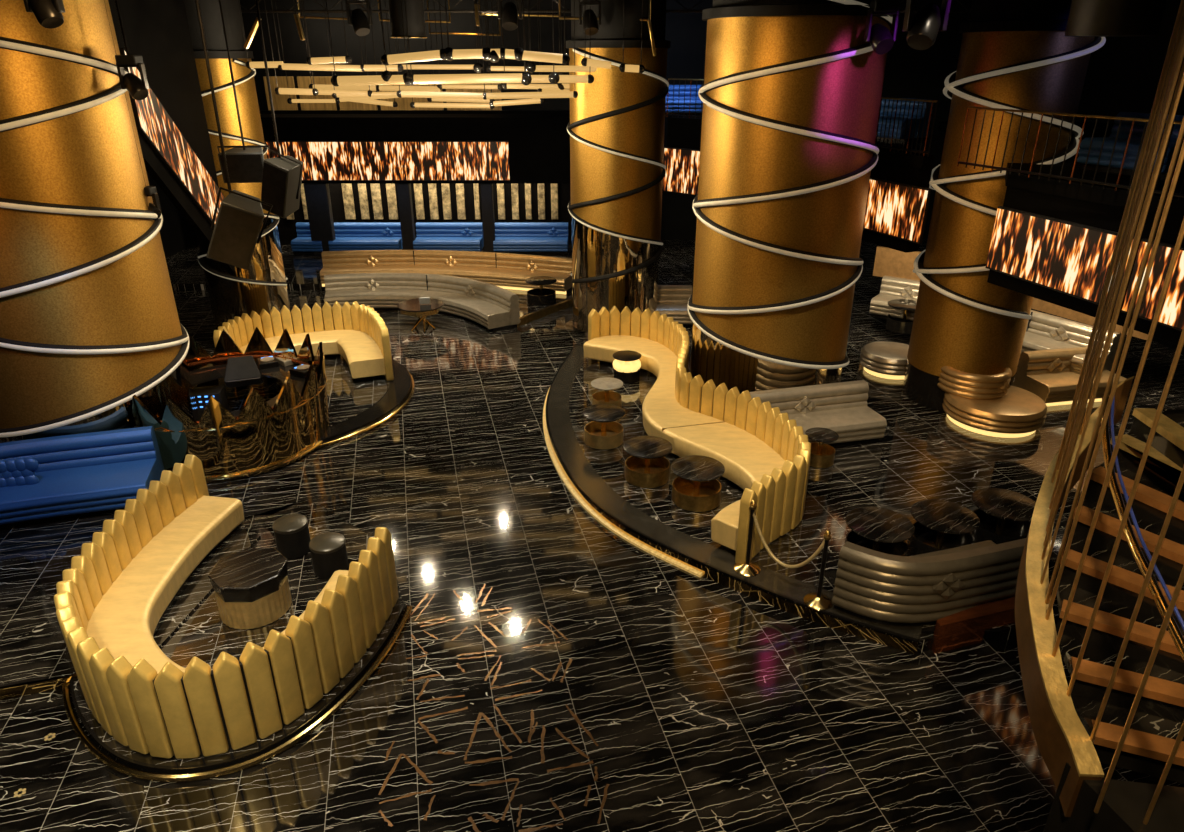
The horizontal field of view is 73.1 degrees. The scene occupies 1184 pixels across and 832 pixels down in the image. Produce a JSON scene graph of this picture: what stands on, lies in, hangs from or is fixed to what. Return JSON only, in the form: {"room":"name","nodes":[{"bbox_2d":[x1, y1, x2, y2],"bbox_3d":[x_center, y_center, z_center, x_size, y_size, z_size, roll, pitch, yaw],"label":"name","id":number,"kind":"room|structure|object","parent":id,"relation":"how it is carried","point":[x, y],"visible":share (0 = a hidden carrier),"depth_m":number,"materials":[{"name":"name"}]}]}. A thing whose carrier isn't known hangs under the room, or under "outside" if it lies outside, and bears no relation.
{"room":"entertainment venue","nodes":[
{"label":"entertainment venue","id":0,"kind":"room"},
{"bbox_2d":[0,512,260,686],"bbox_3d":[-8.800,1.260,12.095,8.400,0.129,9.000,0,24,0],"label":"floor","id":1,"kind":"structure","parent":0,"point":[34,557],"depth_m":9.93,"materials":[{"name":"black stone"}]},
{"bbox_2d":[0,674,77,699],"bbox_3d":[-6.509,2.955,8.345,2.189,0.134,0.040,-7,25,-14],"label":"trim","id":2,"kind":"structure","parent":1,"relation":"attached to","point":[27,688],"depth_m":8.48,"materials":[{"name":"gold metal"}]},
{"bbox_2d":[0,426,164,527],"bbox_3d":[-8.130,0.968,11.491,3.318,0.900,1.254,-8,26,-18],"label":"banquette","id":3,"kind":"object","parent":1,"relation":"on","point":[93,473],"visible":0.82,"depth_m":11.66,"materials":[{"name":"blue leather"}]},
{"bbox_2d":[0,457,38,486],"bbox_3d":[-8.250,0.828,11.412,0.675,0.470,0.168,-5,25,-10],"label":"tufted cushion","id":4,"kind":"object","parent":3,"relation":"on","point":[19,471],"visible":0.93,"depth_m":11.36,"materials":[{"name":"blue leather"}]},
{"bbox_2d":[0,0,199,442],"bbox_3d":[-8.298,-3.194,12.006,3.172,8.060,3.172,8,26,18],"label":"column","id":5,"kind":"structure","parent":1,"relation":"on","point":[90,323],"depth_m":11.33,"materials":[{"name":"gold metal"}]},
{"bbox_2d":[108,0,234,273],"bbox_3d":[-7.708,-5.336,14.608,0.149,6.304,3.034,-1,24,-3],"label":"wall","id":6,"kind":"structure","parent":0,"point":[158,31],"depth_m":14.53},
{"bbox_2d":[120,48,224,225],"bbox_3d":[-7.581,-4.686,14.895,0.065,3.944,3.005,-1,24,-3],"label":"screen","id":7,"kind":"object","parent":6,"relation":"attached to","point":[153,121],"visible":0.74,"depth_m":14.40,"materials":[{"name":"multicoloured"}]},
{"bbox_2d":[146,171,197,257],"bbox_3d":[-14.400,-3.447,12.709,0.300,8.400,34.000,0,24,0],"label":"wall","id":8,"kind":"structure","parent":0,"point":[176,234],"depth_m":27.11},
{"bbox_2d":[303,184,335,254],"bbox_3d":[-8.823,-6.400,25.972,0.716,2.284,0.300,0,24,0],"label":"pier","id":9,"kind":"object","parent":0,"point":[317,196],"visible":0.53,"depth_m":25.77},
{"bbox_2d":[397,184,415,249],"bbox_3d":[-6.023,-6.400,25.972,0.391,2.284,0.300,0,24,0],"label":"pier","id":10,"kind":"object","parent":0,"point":[403,190],"visible":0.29,"depth_m":25.78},
{"bbox_2d":[260,114,569,116],"bbox_3d":[-5.700,-9.777,26.090,15.000,0.200,3.300,0,24,0],"label":"floor","id":11,"kind":"structure","parent":0,"point":[261,115],"depth_m":25.27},
{"bbox_2d":[263,76,297,109],"bbox_3d":[-10.349,-10.699,26.551,0.981,1.100,0.080,0,24,0],"label":"wall panel","id":12,"kind":"object","parent":11,"relation":"on","point":[280,102],"visible":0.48,"depth_m":26.52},
{"bbox_2d":[297,76,336,109],"bbox_3d":[-9.145,-10.699,26.551,1.177,1.100,0.080,0,24,0],"label":"wall panel","id":13,"kind":"object","parent":11,"relation":"on","point":[303,82],"visible":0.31,"depth_m":26.53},
{"bbox_2d":[379,84,443,109],"bbox_3d":[-6.021,-10.699,26.551,2.088,1.100,0.080,0,24,0],"label":"wall panel","id":14,"kind":"object","parent":11,"relation":"on","point":[404,102],"visible":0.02,"depth_m":26.60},
{"bbox_2d":[446,83,501,109],"bbox_3d":[-3.938,-10.699,26.551,1.828,1.100,0.080,0,24,0],"label":"wall panel","id":15,"kind":"object","parent":11,"relation":"on","point":[447,90],"visible":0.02,"depth_m":26.48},
{"bbox_2d":[261,117,569,183],"bbox_3d":[-5.700,-8.333,25.042,14.640,1.966,0.350,0,24,0],"label":"wall","id":16,"kind":"structure","parent":0,"point":[539,147],"depth_m":24.67,"materials":[{"name":"paint"}]},
{"bbox_2d":[266,141,509,180],"bbox_3d":[-6.354,-7.970,24.951,7.516,1.199,0.065,0,24,0],"label":"screen","id":17,"kind":"object","parent":16,"relation":"attached to","point":[322,160],"visible":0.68,"depth_m":24.90,"materials":[{"name":"multicoloured"}]},
{"bbox_2d":[259,110,571,244],"bbox_3d":[-5.700,-7.909,26.935,15.000,4.500,0.200,0,24,0],"label":"wall","id":18,"kind":"structure","parent":0,"point":[287,232],"depth_m":27.09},
{"bbox_2d":[480,184,494,251],"bbox_3d":[-3.370,-6.400,25.972,0.358,2.284,0.300,0,24,0],"label":"pier","id":19,"kind":"object","parent":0,"point":[487,201],"visible":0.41,"depth_m":25.81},
{"bbox_2d":[0,240,1183,831],"bbox_3d":[0.000,0.334,14.421,30.000,0.100,34.000,0,24,0],"label":"floor","id":20,"kind":"structure","parent":0,"point":[708,705],"depth_m":8.46,"materials":[{"name":"black stone"}]},
{"bbox_2d":[54,454,398,758],"bbox_3d":[-4.532,1.932,9.179,4.280,1.110,3.126,15,28,30],"label":"sofa","id":21,"kind":"object","parent":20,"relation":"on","point":[110,604],"visible":1,"depth_m":8.29,"materials":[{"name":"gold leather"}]},
{"bbox_2d":[132,327,329,482],"bbox_3d":[-6.263,-0.289,13.809,3.274,1.500,3.460,0,24,0],"label":"booth","id":22,"kind":"object","parent":20,"relation":"on","point":[263,436],"visible":0.84,"depth_m":12.87,"materials":[{"name":"gold metal"}]},
{"bbox_2d":[193,385,228,418],"bbox_3d":[-6.971,-0.178,14.582,0.500,0.620,0.452,-5,25,-10],"label":"equipment rack","id":23,"kind":"object","parent":22,"relation":"on","point":[202,394],"visible":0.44,"depth_m":14.41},
{"bbox_2d":[224,355,263,387],"bbox_3d":[-6.184,-0.792,14.132,0.612,0.550,0.535,-9,26,-18],"label":"stage monitor","id":24,"kind":"object","parent":22,"relation":"in","point":[240,371],"visible":1,"depth_m":13.98,"materials":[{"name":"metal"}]},
{"bbox_2d":[189,362,305,416],"bbox_3d":[-5.963,-0.497,13.953,3.018,0.040,2.265,22,33,40],"label":"countertop","id":25,"kind":"structure","parent":22,"relation":"on","point":[279,373],"depth_m":14.42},
{"bbox_2d":[62,500,411,781],"bbox_3d":[-4.083,2.347,9.723,3.778,0.106,5.049,0,24,0],"label":"raised platform","id":26,"kind":"object","parent":20,"relation":"on","point":[203,635],"visible":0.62,"depth_m":8.93,"materials":[{"name":"black stone"}]},
{"bbox_2d":[184,0,290,329],"bbox_3d":[-8.071,-5.627,17.539,1.857,8.190,1.857,-3,24,-6],"label":"column","id":27,"kind":"structure","parent":20,"relation":"on","point":[263,285],"depth_m":16.87,"materials":[{"name":"gold metal"}]},
{"bbox_2d":[207,548,291,628],"bbox_3d":[-4.055,2.049,9.528,0.813,0.590,0.813,0,24,0],"label":"table","id":28,"kind":"object","parent":20,"relation":"on","point":[251,587],"visible":1,"depth_m":9.29,"materials":[{"name":"stone"}]},
{"bbox_2d":[273,514,310,558],"bbox_3d":[-4.009,1.606,10.684,0.444,0.453,0.444,0,24,0],"label":"stool","id":29,"kind":"object","parent":20,"relation":"on","point":[292,536],"visible":0.96,"depth_m":10.54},
{"bbox_2d":[273,514,307,533],"bbox_3d":[-4.009,1.429,10.604,0.444,0.063,0.444,0,24,0],"label":"cushion","id":30,"kind":"object","parent":29,"relation":"on","point":[292,523],"depth_m":10.54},
{"bbox_2d":[213,301,393,380],"bbox_3d":[-5.750,-1.611,16.887,3.486,1.110,2.192,1,24,2],"label":"sofa","id":31,"kind":"object","parent":20,"relation":"on","point":[356,332],"visible":0.73,"depth_m":17.16,"materials":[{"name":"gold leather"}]},
{"bbox_2d":[227,354,414,448],"bbox_3d":[-6.350,-0.420,15.781,5.570,0.148,5.570,0,24,0],"label":"raised platform","id":32,"kind":"object","parent":20,"relation":"on","point":[356,406],"visible":0.19,"depth_m":15.42,"materials":[{"name":"black stone"}]},
{"bbox_2d":[309,532,348,578],"bbox_3d":[-3.381,1.794,10.270,0.444,0.453,0.444,0,24,0],"label":"stool","id":33,"kind":"object","parent":20,"relation":"on","point":[328,550],"visible":0.96,"depth_m":10.12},
{"bbox_2d":[309,532,344,553],"bbox_3d":[-3.381,1.616,10.190,0.444,0.063,0.444,0,24,0],"label":"cushion","id":34,"kind":"object","parent":33,"relation":"on","point":[331,542],"depth_m":10.12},
{"bbox_2d":[397,298,443,331],"bbox_3d":[-4.210,-2.454,19.727,1.120,0.636,1.120,0,24,0],"label":"round table","id":35,"kind":"object","parent":20,"relation":"on","point":[411,307],"visible":0.96,"depth_m":19.42,"materials":[{"name":"wood"}]},
{"bbox_2d":[324,273,519,331],"bbox_3d":[-4.418,-3.084,20.796,5.732,0.870,1.842,8,26,18],"label":"banquette","id":36,"kind":"object","parent":20,"relation":"on","point":[494,308],"visible":0.81,"depth_m":20.94,"materials":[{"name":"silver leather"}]},
{"bbox_2d":[378,584,608,831],"bbox_3d":[-1.037,2.903,8.616,2.402,0.001,3.608,0,24,0],"label":"inlay","id":37,"kind":"object","parent":20,"relation":"on","point":[485,717],"depth_m":8.03,"materials":[{"name":"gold metal"}]},
{"bbox_2d":[1015,0,1183,831],"bbox_3d":[3.573,0.582,3.808,2.080,8.200,3.570,0,24,0],"label":"curved staircase","id":38,"kind":"structure","parent":20,"relation":"on","point":[1118,634],"depth_m":4.52,"materials":[{"name":"metal"}]},
{"bbox_2d":[239,0,971,239],"bbox_3d":[0.000,-10.291,27.833,30.000,8.400,0.300,0,24,0],"label":"wall","id":39,"kind":"structure","parent":0,"point":[910,72],"depth_m":26.75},
{"bbox_2d":[168,245,1183,652],"bbox_3d":[0.000,-1.887,18.986,26.000,0.179,21.850,0,24,0],"label":"floor","id":40,"kind":"structure","parent":0,"point":[921,454],"depth_m":13.19,"materials":[{"name":"black stone"}]},
{"bbox_2d":[291,222,322,253],"bbox_3d":[-9.352,-5.896,26.488,0.998,0.900,0.977,0,24,0],"label":"banquette","id":41,"kind":"object","parent":40,"relation":"on","point":[303,244],"visible":0.65,"depth_m":26.20,"materials":[{"name":"blue leather"}]},
{"bbox_2d":[328,222,402,250],"bbox_3d":[-7.472,-5.896,26.488,2.296,0.900,0.977,0,24,0],"label":"banquette","id":42,"kind":"object","parent":40,"relation":"on","point":[350,236],"visible":0.96,"depth_m":26.54,"materials":[{"name":"blue leather"}]},
{"bbox_2d":[320,250,571,294],"bbox_3d":[-4.141,-4.154,22.725,7.394,0.870,1.451,3,25,6],"label":"banquette","id":43,"kind":"object","parent":40,"relation":"on","point":[503,270],"visible":0.76,"depth_m":22.79,"materials":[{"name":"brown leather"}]},
{"bbox_2d":[413,222,483,251],"bbox_3d":[-4.759,-5.896,26.488,2.197,0.900,0.977,0,24,0],"label":"banquette","id":44,"kind":"object","parent":40,"relation":"on","point":[451,236],"visible":0.96,"depth_m":26.54,"materials":[{"name":"blue leather"}]},
{"bbox_2d":[493,222,567,253],"bbox_3d":[-2.014,-5.896,26.488,2.430,0.900,0.977,0,24,0],"label":"banquette","id":45,"kind":"object","parent":40,"relation":"on","point":[510,237],"visible":0.99,"depth_m":26.45,"materials":[{"name":"blue leather"}]},
{"bbox_2d":[525,276,556,305],"bbox_3d":[-1.348,-3.325,21.207,0.837,0.590,0.837,0,24,0],"label":"table","id":46,"kind":"object","parent":40,"relation":"on","point":[541,296],"visible":1,"depth_m":21.05,"materials":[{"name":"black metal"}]},
{"bbox_2d":[517,298,571,326],"bbox_3d":[-1.190,-2.723,20.824,0.080,0.190,2.671,17,29,33],"label":"trim","id":47,"kind":"structure","parent":40,"relation":"attached to","point":[565,304],"depth_m":20.73,"materials":[{"name":"wood"}]},
{"bbox_2d":[583,404,624,449],"bbox_3d":[0.202,0.179,13.527,0.718,0.540,0.718,0,24,0],"label":"table","id":48,"kind":"object","parent":40,"relation":"on","point":[603,433],"visible":1,"depth_m":13.43,"materials":[{"name":"stone"}]},
{"bbox_2d":[591,377,622,407],"bbox_3d":[0.277,-0.386,14.835,0.598,0.490,0.598,0,24,0],"label":"table","id":49,"kind":"object","parent":40,"relation":"on","point":[607,384],"visible":0.84,"depth_m":14.80,"materials":[{"name":"gold metal"}]},
{"bbox_2d":[566,0,670,332],"bbox_3d":[0.561,-5.954,18.042,2.243,8.010,2.243,3,25,6],"label":"column","id":50,"kind":"structure","parent":40,"relation":"on","point":[616,125],"depth_m":17.30,"materials":[{"name":"gold metal"}]},
{"bbox_2d":[543,390,702,576],"bbox_3d":[-0.145,0.742,13.336,1.023,0.050,7.136,-8,25,-16],"label":"trim","id":51,"kind":"structure","parent":40,"relation":"attached to","point":[574,493],"depth_m":11.53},
{"bbox_2d":[613,350,640,382],"bbox_3d":[0.704,-0.995,16.156,0.578,0.510,0.580,0,24,0],"label":"table","id":52,"kind":"object","parent":40,"relation":"on","point":[626,364],"visible":0.99,"depth_m":15.98,"materials":[{"name":"metal"}]},
{"bbox_2d":[623,436,672,487],"bbox_3d":[0.860,0.707,12.361,0.758,0.540,0.758,0,24,0],"label":"table","id":53,"kind":"object","parent":40,"relation":"on","point":[647,466],"visible":1,"depth_m":12.24,"materials":[{"name":"stone"}]},
{"bbox_2d":[655,285,691,326],"bbox_3d":[1.373,-2.647,19.418,2.168,0.850,1.089,0,24,0],"label":"banquette","id":54,"kind":"object","parent":40,"relation":"on","point":[673,300],"visible":0.16,"depth_m":19.53,"materials":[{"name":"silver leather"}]},
{"bbox_2d":[583,306,810,562],"bbox_3d":[1.589,-0.264,13.837,1.822,1.111,8.229,-6,25,-13],"label":"sofa","id":55,"kind":"object","parent":40,"relation":"on","point":[765,453],"visible":0.95,"depth_m":12.77,"materials":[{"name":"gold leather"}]},
{"bbox_2d":[671,455,724,511],"bbox_3d":[1.544,0.989,11.736,0.778,0.540,0.778,0,24,0],"label":"table","id":56,"kind":"object","parent":40,"relation":"on","point":[696,488],"visible":1,"depth_m":11.62,"materials":[{"name":"stone"}]},
{"bbox_2d":[546,401,917,653],"bbox_3d":[0.584,0.734,13.234,2.292,0.150,10.890,-9,26,-20],"label":"trim","id":57,"kind":"structure","parent":40,"relation":"on","point":[820,618],"depth_m":9.89,"materials":[{"name":"gold metal"}]},
{"bbox_2d":[548,345,921,638],"bbox_3d":[0.749,0.616,13.259,2.610,0.024,10.866,-9,26,-20],"label":"raised platform","id":58,"kind":"structure","parent":40,"relation":"on","point":[568,447],"depth_m":11.49,"materials":[{"name":"stone"}]},
{"bbox_2d":[546,345,918,642],"bbox_3d":[0.596,0.641,13.199,2.304,0.028,10.880,-9,26,-20],"label":"trim","id":59,"kind":"structure","parent":58,"relation":"on","point":[548,426],"depth_m":10.36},
{"bbox_2d":[734,500,760,575],"bbox_3d":[1.992,1.502,10.046,0.340,1.020,0.340,0,24,0],"label":"stanchion","id":60,"kind":"object","parent":58,"relation":"on","point":[748,568],"visible":0.98,"depth_m":10.13,"materials":[{"name":"gold metal"}]},
{"bbox_2d":[753,511,824,568],"bbox_3d":[2.361,1.557,9.698,1.044,0.647,0.044,21,32,38],"label":"rope","id":61,"kind":"object","parent":60,"relation":"hanging from","point":[821,546],"visible":1,"depth_m":9.83,"materials":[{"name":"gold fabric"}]},
{"bbox_2d":[804,530,832,609],"bbox_3d":[2.729,1.782,9.427,0.340,1.020,0.340,0,24,0],"label":"stanchion","id":62,"kind":"object","parent":58,"relation":"on","point":[817,600],"visible":0.99,"depth_m":9.52,"materials":[{"name":"gold metal"}]},
{"bbox_2d":[687,0,892,393],"bbox_3d":[3.374,-4.190,14.146,3.118,8.010,3.118,3,25,6],"label":"column","id":63,"kind":"structure","parent":40,"relation":"on","point":[790,93],"depth_m":13.05,"materials":[{"name":"gold metal"}]},
{"bbox_2d":[749,380,886,445],"bbox_3d":[3.763,0.027,13.511,2.224,0.850,0.932,-6,25,-13],"label":"banquette","id":64,"kind":"object","parent":40,"relation":"on","point":[842,408],"visible":0.61,"depth_m":13.52,"materials":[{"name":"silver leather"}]},
{"bbox_2d":[805,427,838,467],"bbox_3d":[3.675,0.511,12.853,0.518,0.490,0.518,0,24,0],"label":"table","id":65,"kind":"object","parent":40,"relation":"on","point":[822,455],"visible":0.89,"depth_m":12.75,"materials":[{"name":"stone"}]},
{"bbox_2d":[845,507,914,555],"bbox_3d":[3.694,1.618,10.346,0.837,0.540,0.837,0,24,0],"label":"table","id":66,"kind":"object","parent":40,"relation":"on","point":[883,530],"visible":0.77,"depth_m":10.31,"materials":[{"name":"stone"}]},
{"bbox_2d":[860,341,908,379],"bbox_3d":[6.235,-1.164,16.622,1.240,0.455,1.240,0,24,0],"label":"ottoman","id":67,"kind":"object","parent":40,"relation":"on","point":[883,359],"visible":0.73,"depth_m":16.30,"materials":[{"name":"leather"}]},
{"bbox_2d":[869,275,919,321],"bbox_3d":[7.311,-2.732,18.831,1.202,0.850,0.941,18,30,34],"label":"banquette","id":68,"kind":"object","parent":40,"relation":"on","point":[892,288],"visible":0.66,"depth_m":18.84,"materials":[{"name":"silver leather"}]},
{"bbox_2d":[885,299,916,333],"bbox_3d":[7.216,-2.297,18.403,0.837,0.590,0.837,0,24,0],"label":"table","id":69,"kind":"object","parent":40,"relation":"on","point":[903,327],"visible":0.66,"depth_m":18.24,"materials":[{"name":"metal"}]},
{"bbox_2d":[832,538,1025,626],"bbox_3d":[4.022,1.832,9.474,2.432,0.890,1.109,-3,25,-7],"label":"banquette","id":70,"kind":"object","parent":40,"relation":"on","point":[871,585],"visible":0.96,"depth_m":9.05,"materials":[{"name":"grey leather"}]},
{"bbox_2d":[907,499,979,555],"bbox_3d":[4.606,1.538,10.524,0.837,0.540,0.837,0,24,0],"label":"table","id":71,"kind":"object","parent":40,"relation":"on","point":[939,525],"visible":0.9,"depth_m":10.49,"materials":[{"name":"stone"}]},
{"bbox_2d":[932,596,1014,653],"bbox_3d":[4.640,2.400,9.248,1.617,0.400,0.273,-11,26,-22],"label":"plinth","id":72,"kind":"object","parent":40,"relation":"on","point":[967,627],"visible":0.62,"depth_m":9.10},
{"bbox_2d":[937,366,1047,437],"bbox_3d":[7.203,-0.337,14.261,1.712,0.895,1.680,0,24,0],"label":"banquette","id":73,"kind":"object","parent":40,"relation":"on","point":[988,405],"visible":0.98,"depth_m":14.00,"materials":[{"name":"brown leather"}]},
{"bbox_2d":[969,488,1035,543],"bbox_3d":[5.547,1.412,10.803,0.837,0.540,0.837,0,24,0],"label":"table","id":74,"kind":"object","parent":40,"relation":"on","point":[1004,515],"visible":0.79,"depth_m":10.77,"materials":[{"name":"stone"}]},
{"bbox_2d":[902,0,1105,411],"bbox_3d":[7.020,-4.046,13.828,2.238,8.010,2.238,-8,26,-17],"label":"column","id":75,"kind":"structure","parent":40,"relation":"on","point":[965,322],"depth_m":13.18,"materials":[{"name":"gold metal"}]},
{"bbox_2d":[1013,347,1126,405],"bbox_3d":[9.173,-0.758,15.246,1.742,0.850,0.937,-5,25,-10],"label":"banquette","id":76,"kind":"object","parent":40,"relation":"on","point":[1047,374],"visible":0.55,"depth_m":15.18,"materials":[{"name":"brown leather"}]},
{"bbox_2d":[1019,310,1120,374],"bbox_3d":[9.252,-1.475,16.028,0.937,0.870,2.006,-14,28,-28],"label":"banquette","id":77,"kind":"object","parent":40,"relation":"on","point":[1044,331],"visible":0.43,"depth_m":15.92,"materials":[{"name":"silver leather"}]},
{"bbox_2d":[873,246,920,280],"bbox_3d":[7.558,-3.543,18.865,1.725,0.700,0.100,17,29,33],"label":"wall","id":78,"kind":"structure","parent":0,"point":[888,261],"depth_m":19.03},
{"bbox_2d":[667,117,1183,345],"bbox_3d":[5.545,-4.447,15.682,1.423,1.670,16.770,-8,26,-18],"label":"wall","id":79,"kind":"structure","parent":0,"point":[685,132],"depth_m":11.50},
{"bbox_2d":[663,147,699,195],"bbox_3d":[2.970,-6.668,21.928,2.487,1.210,0.065,21,32,39],"label":"screen","id":80,"kind":"object","parent":79,"relation":"attached to","point":[682,165],"visible":0.32,"depth_m":22.28,"materials":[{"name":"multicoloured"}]},
{"bbox_2d":[863,177,930,243],"bbox_3d":[5.362,-3.793,14.542,0.065,0.940,1.928,-10,26,-20],"label":"screen","id":81,"kind":"object","parent":79,"relation":"attached to","point":[898,210],"visible":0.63,"depth_m":14.26,"materials":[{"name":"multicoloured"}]},
{"bbox_2d":[985,206,1134,309],"bbox_3d":[6.458,-2.256,11.146,0.065,0.940,2.374,-7,25,-15],"label":"screen","id":82,"kind":"object","parent":79,"relation":"attached to","point":[1069,258],"visible":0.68,"depth_m":11.13,"materials":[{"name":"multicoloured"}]},
{"bbox_2d":[1121,238,1183,330],"bbox_3d":[7.064,-1.453,9.371,0.065,0.940,1.592,-8,25,-16],"label":"screen","id":83,"kind":"object","parent":79,"relation":"attached to","point":[1172,311],"visible":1,"depth_m":9.69,"materials":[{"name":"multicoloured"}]},
{"bbox_2d":[876,122,1183,217],"bbox_3d":[8.800,-4.652,14.353,8.400,0.200,14.012,0,24,0],"label":"floor","id":84,"kind":"structure","parent":0,"point":[1097,194],"depth_m":11.38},
{"bbox_2d":[665,85,702,115],"bbox_3d":[2.742,-8.939,22.614,1.443,0.800,0.927,0,24,0],"label":"banquette","id":85,"kind":"object","parent":84,"relation":"on","point":[683,88],"visible":0.44,"depth_m":22.42,"materials":[{"name":"blue leather"}]},
{"bbox_2d":[875,97,933,143],"bbox_3d":[5.935,-5.900,15.899,0.927,0.800,1.233,-17,29,-32],"label":"banquette","id":86,"kind":"object","parent":84,"relation":"on","point":[883,100],"visible":0.56,"depth_m":15.59,"materials":[{"name":"blue leather"}]},
{"bbox_2d":[875,97,937,156],"bbox_3d":[5.355,-5.122,14.052,0.040,0.886,1.757,-10,26,-20],"label":"balcony railing","id":87,"kind":"object","parent":84,"relation":"on","point":[890,147],"visible":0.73,"depth_m":13.83,"materials":[{"name":"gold metal"}]},
{"bbox_2d":[957,106,1183,200],"bbox_3d":[6.530,-3.344,10.147,0.112,0.866,4.774,-9,26,-19],"label":"balcony railing","id":88,"kind":"object","parent":84,"relation":"on","point":[966,163],"visible":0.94,"depth_m":10.66,"materials":[{"name":"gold metal"}]},
{"bbox_2d":[1077,112,1183,179],"bbox_3d":[7.942,-3.902,11.485,0.927,0.800,1.316,-11,26,-22],"label":"banquette","id":89,"kind":"object","parent":84,"relation":"on","point":[1136,135],"visible":0.52,"depth_m":11.59,"materials":[{"name":"blue leather"}]},
{"bbox_2d":[1031,298,1147,339],"bbox_3d":[9.855,-2.455,15.854,0.126,1.200,2.649,-13,27,-26],"label":"wall","id":90,"kind":"structure","parent":0,"point":[1037,304],"depth_m":16.21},
{"bbox_2d":[1075,0,1183,355],"bbox_3d":[13.400,-3.447,12.709,0.300,8.400,34.000,0,24,0],"label":"wall","id":91,"kind":"structure","parent":0,"point":[1124,74],"depth_m":19.67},
{"bbox_3d":[0.000,-7.273,10.978,30.000,0.200,34.000,0,24,0],"label":"ceiling","id":92,"kind":"structure","parent":0,"visible":0},
{"bbox_2d":[23,0,64,28],"bbox_3d":[-5.621,-4.812,7.907,0.344,1.752,0.277,0,24,0],"label":"lamp","id":93,"kind":"object","parent":92,"relation":"hanging from","point":[48,14],"visible":1,"depth_m":8.14,"materials":[{"name":"metal"}]},
{"bbox_2d":[115,0,148,99],"bbox_3d":[-6.458,-5.668,10.812,0.348,2.589,0.291,0,24,0],"label":"lamp","id":94,"kind":"object","parent":92,"relation":"hanging from","point":[138,88],"visible":1,"depth_m":11.16,"materials":[{"name":"metal"}]},
{"bbox_2d":[195,0,272,269],"bbox_3d":[-4.578,-4.054,9.669,0.880,4.588,0.684,0,24,0],"label":"loudspeaker","id":95,"kind":"object","parent":92,"relation":"hanging from","point":[240,216],"visible":1,"depth_m":10.18,"materials":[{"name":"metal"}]},
{"bbox_2d":[208,205,261,267],"bbox_3d":[-4.575,-2.289,10.224,0.727,0.863,0.206,-9,26,-18],"label":"grille","id":96,"kind":"object","parent":95,"relation":"attached to","point":[237,228],"depth_m":10.20,"materials":[{"name":"metal"}]},
{"bbox_2d":[217,0,269,182],"bbox_3d":[-6.023,-5.964,13.208,0.866,4.024,0.560,-2,24,-5],"label":"loudspeaker","id":97,"kind":"object","parent":92,"relation":"hanging from","point":[244,163],"visible":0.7,"depth_m":13.69,"materials":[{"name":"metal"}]},
{"bbox_2d":[219,154,262,181],"bbox_3d":[-5.998,-4.255,13.712,0.675,0.460,0.066,-2,24,-5],"label":"grille","id":98,"kind":"object","parent":97,"relation":"attached to","point":[241,167],"depth_m":13.70,"materials":[{"name":"metal"}]},
{"bbox_2d":[255,0,302,218],"bbox_3d":[-4.450,-4.848,10.932,0.696,4.182,0.537,12,27,25],"label":"loudspeaker","id":99,"kind":"object","parent":92,"relation":"hanging from","point":[282,175],"visible":0.92,"depth_m":11.42,"materials":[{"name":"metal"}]},
{"bbox_2d":[261,162,286,216],"bbox_3d":[-4.573,-3.249,11.463,0.591,0.776,0.089,7,25,16],"label":"grille","id":100,"kind":"object","parent":99,"relation":"attached to","point":[274,179],"depth_m":11.43,"materials":[{"name":"metal"}]},
{"bbox_2d":[345,0,372,35],"bbox_3d":[-4.304,-7.853,14.542,0.430,1.683,0.378,0,24,0],"label":"lamp","id":101,"kind":"object","parent":92,"relation":"hanging from","point":[358,19],"visible":1,"depth_m":14.69,"materials":[{"name":"metal"}]},
{"bbox_2d":[388,0,426,37],"bbox_3d":[-3.213,-7.424,13.654,0.638,1.733,0.638,0,24,0],"label":"drum pendant","id":102,"kind":"object","parent":92,"relation":"hanging from","point":[415,8],"visible":0.98,"depth_m":13.68,"materials":[{"name":"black metal"}]},
{"bbox_2d":[238,0,644,108],"bbox_3d":[-3.248,-7.685,15.987,8.443,3.180,6.674,0,24,0],"label":"chandelier","id":103,"kind":"object","parent":92,"relation":"hanging from","point":[343,88],"visible":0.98,"depth_m":16.44,"materials":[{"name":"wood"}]},
{"bbox_2d":[497,0,521,30],"bbox_3d":[-1.471,-7.683,14.071,0.430,1.604,0.403,0,24,0],"label":"lamp","id":104,"kind":"object","parent":92,"relation":"hanging from","point":[509,12],"visible":0.9,"depth_m":14.21,"materials":[{"name":"metal"}]},
{"bbox_2d":[579,0,600,34],"bbox_3d":[-0.039,-8.281,15.447,0.430,1.650,0.396,0,24,0],"label":"lamp","id":105,"kind":"object","parent":92,"relation":"hanging from","point":[591,28],"visible":0.95,"depth_m":15.58,"materials":[{"name":"metal"}]},
{"bbox_2d":[240,0,968,12],"bbox_3d":[-0.500,-9.184,16.863,17.013,1.172,0.350,0,24,0],"label":"lighting truss","id":106,"kind":"object","parent":92,"relation":"hanging from","point":[245,10],"visible":0.38,"depth_m":16.94,"materials":[{"name":"metal"}]},
{"bbox_2d":[864,0,899,54],"bbox_3d":[4.241,-6.269,11.422,0.430,1.997,0.457,0,24,0],"label":"lamp","id":107,"kind":"object","parent":92,"relation":"hanging from","point":[879,36],"visible":1,"depth_m":11.61,"materials":[{"name":"metal"}]},
{"bbox_2d":[902,0,950,49],"bbox_3d":[4.313,-5.671,10.039,0.516,1.945,0.476,0,24,0],"label":"lamp","id":108,"kind":"object","parent":92,"relation":"hanging from","point":[923,28],"visible":1,"depth_m":10.22,"materials":[{"name":"metal"}]},
{"bbox_2d":[1064,0,1166,36],"bbox_3d":[7.034,-5.965,10.472,1.100,1.767,1.100,0,24,0],"label":"drum pendant","id":109,"kind":"object","parent":92,"relation":"hanging from","point":[1086,18],"visible":1,"depth_m":10.35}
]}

